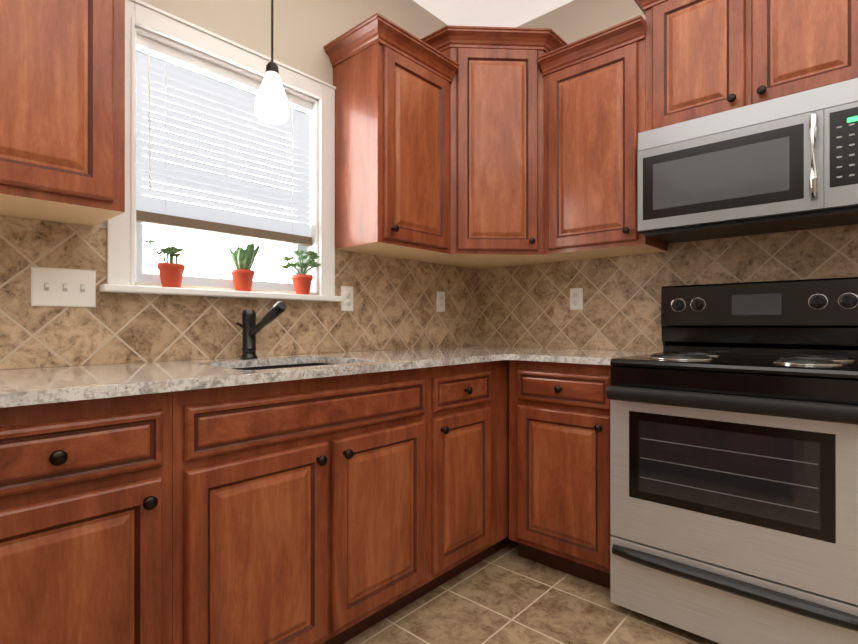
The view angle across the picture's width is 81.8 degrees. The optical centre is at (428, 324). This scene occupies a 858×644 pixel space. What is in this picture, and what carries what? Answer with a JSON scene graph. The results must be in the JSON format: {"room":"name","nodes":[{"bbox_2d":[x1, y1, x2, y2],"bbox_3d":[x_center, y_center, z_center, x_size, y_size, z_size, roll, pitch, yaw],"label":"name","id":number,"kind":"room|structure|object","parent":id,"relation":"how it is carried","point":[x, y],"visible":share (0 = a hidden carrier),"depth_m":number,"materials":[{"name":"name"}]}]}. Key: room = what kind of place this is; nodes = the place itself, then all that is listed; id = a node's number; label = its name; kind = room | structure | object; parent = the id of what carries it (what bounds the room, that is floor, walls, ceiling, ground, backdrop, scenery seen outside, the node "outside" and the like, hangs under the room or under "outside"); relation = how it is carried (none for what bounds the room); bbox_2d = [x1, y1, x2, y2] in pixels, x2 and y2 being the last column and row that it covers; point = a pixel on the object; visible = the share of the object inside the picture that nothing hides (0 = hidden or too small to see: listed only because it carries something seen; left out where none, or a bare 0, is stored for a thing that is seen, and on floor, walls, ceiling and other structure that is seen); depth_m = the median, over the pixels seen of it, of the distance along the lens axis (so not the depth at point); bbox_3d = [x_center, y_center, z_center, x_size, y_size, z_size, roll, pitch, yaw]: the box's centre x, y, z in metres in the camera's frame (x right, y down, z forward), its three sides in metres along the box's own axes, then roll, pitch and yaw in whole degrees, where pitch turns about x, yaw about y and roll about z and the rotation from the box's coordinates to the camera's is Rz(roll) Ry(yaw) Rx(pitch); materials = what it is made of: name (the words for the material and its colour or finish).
{"room":"kitchen","nodes":[
{"label":"kitchen","id":0,"kind":"room"},
{"bbox_2d":[21,0,452,368],"bbox_3d":[-1.675,-0.345,1.053,0.150,2.850,5.750,0,0,42],"label":"wall","id":1,"kind":"structure","parent":0,"point":[305,32],"depth_m":2.15,"materials":[{"name":"beige paint"}]},
{"bbox_2d":[0,0,124,226],"bbox_3d":[-1.284,-0.817,1.105,0.361,1.005,1.000,0,0,42],"label":"upper cabinet","id":2,"kind":"object","parent":1,"relation":"attached to","point":[62,111],"visible":1,"depth_m":1.28,"materials":[{"name":"brown wood"}]},
{"bbox_2d":[99,284,342,301],"bbox_3d":[-0.782,-0.117,1.988,0.185,0.024,0.951,0,0,42],"label":"window sill","id":3,"kind":"structure","parent":1,"relation":"attached to","point":[119,288],"depth_m":1.82,"materials":[{"name":"white wood"}]},
{"bbox_2d":[144,240,185,287],"bbox_3d":[-0.939,-0.211,1.758,0.092,0.164,0.137,0,0,42],"label":"potted plant","id":4,"kind":"object","parent":3,"relation":"on","point":[171,272],"visible":1,"depth_m":1.75,"materials":[{"name":"red ceramic"}]},
{"bbox_2d":[229,243,259,291],"bbox_3d":[-0.740,-0.225,1.966,0.146,0.192,0.103,0,0,42],"label":"potted plant","id":5,"kind":"object","parent":3,"relation":"on","point":[243,273],"visible":0.98,"depth_m":1.94,"materials":[{"name":"green plant"}]},
{"bbox_2d":[280,250,320,294],"bbox_3d":[-0.561,-0.225,2.175,0.142,0.192,0.189,0,0,42],"label":"potted plant","id":6,"kind":"object","parent":3,"relation":"on","point":[302,283],"visible":1,"depth_m":2.15,"materials":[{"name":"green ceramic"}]},
{"bbox_2d":[106,0,335,295],"bbox_3d":[-0.793,-0.613,1.999,0.156,0.968,0.919,0,0,42],"label":"window","id":7,"kind":"structure","parent":1,"relation":"in","point":[121,249],"depth_m":1.92,"materials":[{"name":"white wood"}]},
{"bbox_2d":[136,33,311,245],"bbox_3d":[-0.783,-0.682,1.990,0.047,0.648,0.723,0,0,42],"label":"window blinds","id":8,"kind":"object","parent":7,"relation":"attached to","point":[159,82],"visible":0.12,"depth_m":1.93,"materials":[{"name":"white plastic"}]},
{"bbox_2d":[0,215,479,369],"bbox_3d":[-1.030,-0.109,1.649,0.008,0.478,3.999,0,0,42],"label":"backsplash","id":9,"kind":"structure","parent":1,"relation":"attached to","point":[394,303],"depth_m":1.84,"materials":[{"name":"tile"}]},
{"bbox_2d":[31,266,95,306],"bbox_3d":[-1.122,-0.113,1.528,0.016,0.118,0.164,0,0,42],"label":"switch plate","id":10,"kind":"object","parent":9,"relation":"attached to","point":[58,287],"visible":1,"depth_m":1.52,"materials":[{"name":"white plastic"}]},
{"bbox_2d":[341,286,352,310],"bbox_3d":[-0.386,-0.121,2.351,0.008,0.118,0.072,0,0,42],"label":"outlet","id":11,"kind":"object","parent":9,"relation":"attached to","point":[347,296],"visible":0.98,"depth_m":2.35,"materials":[{"name":"white plastic"}]},
{"bbox_2d":[436,291,444,311],"bbox_3d":[0.070,-0.130,2.857,0.008,0.118,0.072,0,0,42],"label":"outlet","id":12,"kind":"object","parent":9,"relation":"attached to","point":[440,301],"visible":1,"depth_m":2.85,"materials":[{"name":"white plastic"}]},
{"bbox_2d":[324,13,458,258],"bbox_3d":[-0.167,-0.809,2.342,0.365,0.923,0.536,0,0,42],"label":"upper cabinet","id":13,"kind":"object","parent":1,"relation":"attached to","point":[392,81],"visible":1,"depth_m":2.21,"materials":[{"name":"brown wood"}]},
{"bbox_2d":[407,25,570,268],"bbox_3d":[0.331,-0.899,2.651,0.691,1.103,0.691,0,0,42],"label":"upper cabinet","id":14,"kind":"object","parent":1,"relation":"attached to","point":[497,152],"visible":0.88,"depth_m":2.45,"materials":[{"name":"brown wood"}]},
{"bbox_2d":[413,0,572,26],"bbox_3d":[0.065,-1.822,-0.412,4.700,0.100,5.900,0,0,42],"label":"ceiling","id":15,"kind":"structure","parent":0,"point":[502,13],"depth_m":2.79,"materials":[{"name":"white paint"}]},
{"bbox_2d":[255,0,289,124],"bbox_3d":[-0.558,-1.245,1.764,0.120,1.046,0.120,0,0,42],"label":"pendant lamp","id":16,"kind":"object","parent":15,"relation":"hanging from","point":[271,105],"visible":1,"depth_m":1.73,"materials":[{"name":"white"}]},
{"bbox_2d":[343,541,719,643],"bbox_3d":[0.065,1.128,-0.416,4.700,0.100,5.900,0,0,42],"label":"floor","id":17,"kind":"structure","parent":0,"point":[507,594],"depth_m":1.84,"materials":[{"name":"tile"}]},
{"bbox_2d":[0,392,171,643],"bbox_3d":[-1.008,0.619,1.185,0.661,0.922,0.538,0,0,42],"label":"base cabinet","id":18,"kind":"object","parent":17,"relation":"on","point":[85,521],"visible":1,"depth_m":1.06,"materials":[{"name":"brown wood"}]},
{"bbox_2d":[172,368,426,643],"bbox_3d":[-0.522,0.620,1.725,0.661,0.922,0.914,0,0,42],"label":"base cabinet","id":19,"kind":"object","parent":17,"relation":"on","point":[299,511],"visible":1,"depth_m":1.44,"materials":[{"name":"brown wood"}]},
{"bbox_2d":[412,360,513,601],"bbox_3d":[0.168,0.621,2.490,0.661,0.922,1.144,0,0,42],"label":"base cabinet","id":20,"kind":"object","parent":17,"relation":"on","point":[467,466],"visible":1,"depth_m":2.04,"materials":[{"name":"brown wood"}]},
{"bbox_2d":[509,360,611,588],"bbox_3d":[0.739,0.621,2.301,0.501,0.922,0.661,0,0,42],"label":"base cabinet","id":21,"kind":"object","parent":17,"relation":"on","point":[559,466],"visible":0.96,"depth_m":2.08,"materials":[{"name":"brown wood"}]},
{"bbox_2d":[606,277,857,643],"bbox_3d":[1.170,0.452,1.836,0.759,1.258,0.753,0,0,42],"label":"range","id":22,"kind":"object","parent":17,"relation":"on","point":[733,463],"visible":1,"depth_m":1.63,"materials":[{"name":"silver metal"}]},
{"bbox_3d":[-1.077,0.618,0.481,1.501,0.922,0.702,0,0,42],"label":"base cabinet","id":23,"kind":"object","parent":17,"relation":"on","visible":0},
{"bbox_2d":[0,345,539,407],"bbox_3d":[-0.536,0.145,1.688,0.690,0.027,3.279,0,0,42],"label":"countertop","id":24,"kind":"structure","parent":23,"relation":"on","point":[30,386],"depth_m":1.40,"materials":[{"name":"stone"}]},
{"bbox_2d":[236,302,285,358],"bbox_3d":[-0.620,0.025,1.824,0.271,0.211,0.084,0,0,42],"label":"faucet","id":25,"kind":"object","parent":24,"relation":"on","point":[251,329],"visible":1,"depth_m":1.88,"materials":[{"name":"black metal"}]},
{"bbox_2d":[231,363,331,369],"bbox_3d":[-0.488,0.240,1.720,0.408,0.162,0.518,0,0,42],"label":"sink","id":26,"kind":"object","parent":24,"relation":"in","point":[280,366],"depth_m":1.92,"materials":[{"name":"grey metal"}]},
{"bbox_2d":[516,347,660,364],"bbox_3d":[0.746,0.145,2.289,0.471,0.027,0.669,0,0,42],"label":"countertop","id":27,"kind":"structure","parent":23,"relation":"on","point":[559,355],"depth_m":2.16,"materials":[{"name":"stone"}]},
{"bbox_2d":[485,0,857,351],"bbox_3d":[1.990,-0.344,1.722,4.700,2.850,0.150,0,0,42],"label":"wall","id":28,"kind":"structure","parent":0,"point":[572,21],"depth_m":2.66,"materials":[{"name":"beige paint"}]},
{"bbox_2d":[538,15,666,260],"bbox_3d":[0.841,-0.833,2.410,0.492,0.970,0.365,0,0,42],"label":"upper cabinet","id":29,"kind":"object","parent":28,"relation":"attached to","point":[594,107],"visible":0.92,"depth_m":2.29,"materials":[{"name":"brown wood"}]},
{"bbox_2d":[480,225,857,351],"bbox_3d":[1.279,-0.026,2.254,2.569,0.715,0.008,0,0,42],"label":"backsplash","id":30,"kind":"structure","parent":28,"relation":"attached to","point":[521,305],"depth_m":2.50,"materials":[{"name":"tile"}]},
{"bbox_2d":[570,288,582,309],"bbox_3d":[0.795,-0.136,2.679,0.072,0.118,0.008,0,0,42],"label":"electrical outlet","id":31,"kind":"object","parent":30,"relation":"attached to","point":[576,298],"visible":1,"depth_m":2.67,"materials":[{"name":"white plastic"}]},
{"bbox_2d":[634,0,857,130],"bbox_3d":[1.308,-1.123,1.990,0.866,0.637,0.365,0,0,42],"label":"upper cabinet","id":32,"kind":"object","parent":28,"relation":"attached to","point":[703,58],"visible":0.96,"depth_m":1.90,"materials":[{"name":"brown wood"}]},
{"bbox_2d":[638,78,857,243],"bbox_3d":[1.273,-0.588,1.951,0.759,0.429,0.447,0,0,42],"label":"microwave","id":33,"kind":"object","parent":32,"relation":"attached to","point":[784,163],"visible":1,"depth_m":1.81,"materials":[{"name":"silver metal"}]},
{"label":"outside","id":34,"kind":"structure","parent":0,"visible":0},
{"bbox_2d":[143,93,290,282],"bbox_3d":[-1.323,-0.718,2.453,0.001,3.200,4.000,0,0,42],"label":"sky","id":35,"kind":"structure","parent":34,"point":[205,254],"depth_m":2.63,"materials":[{"name":"white"}]}
]}

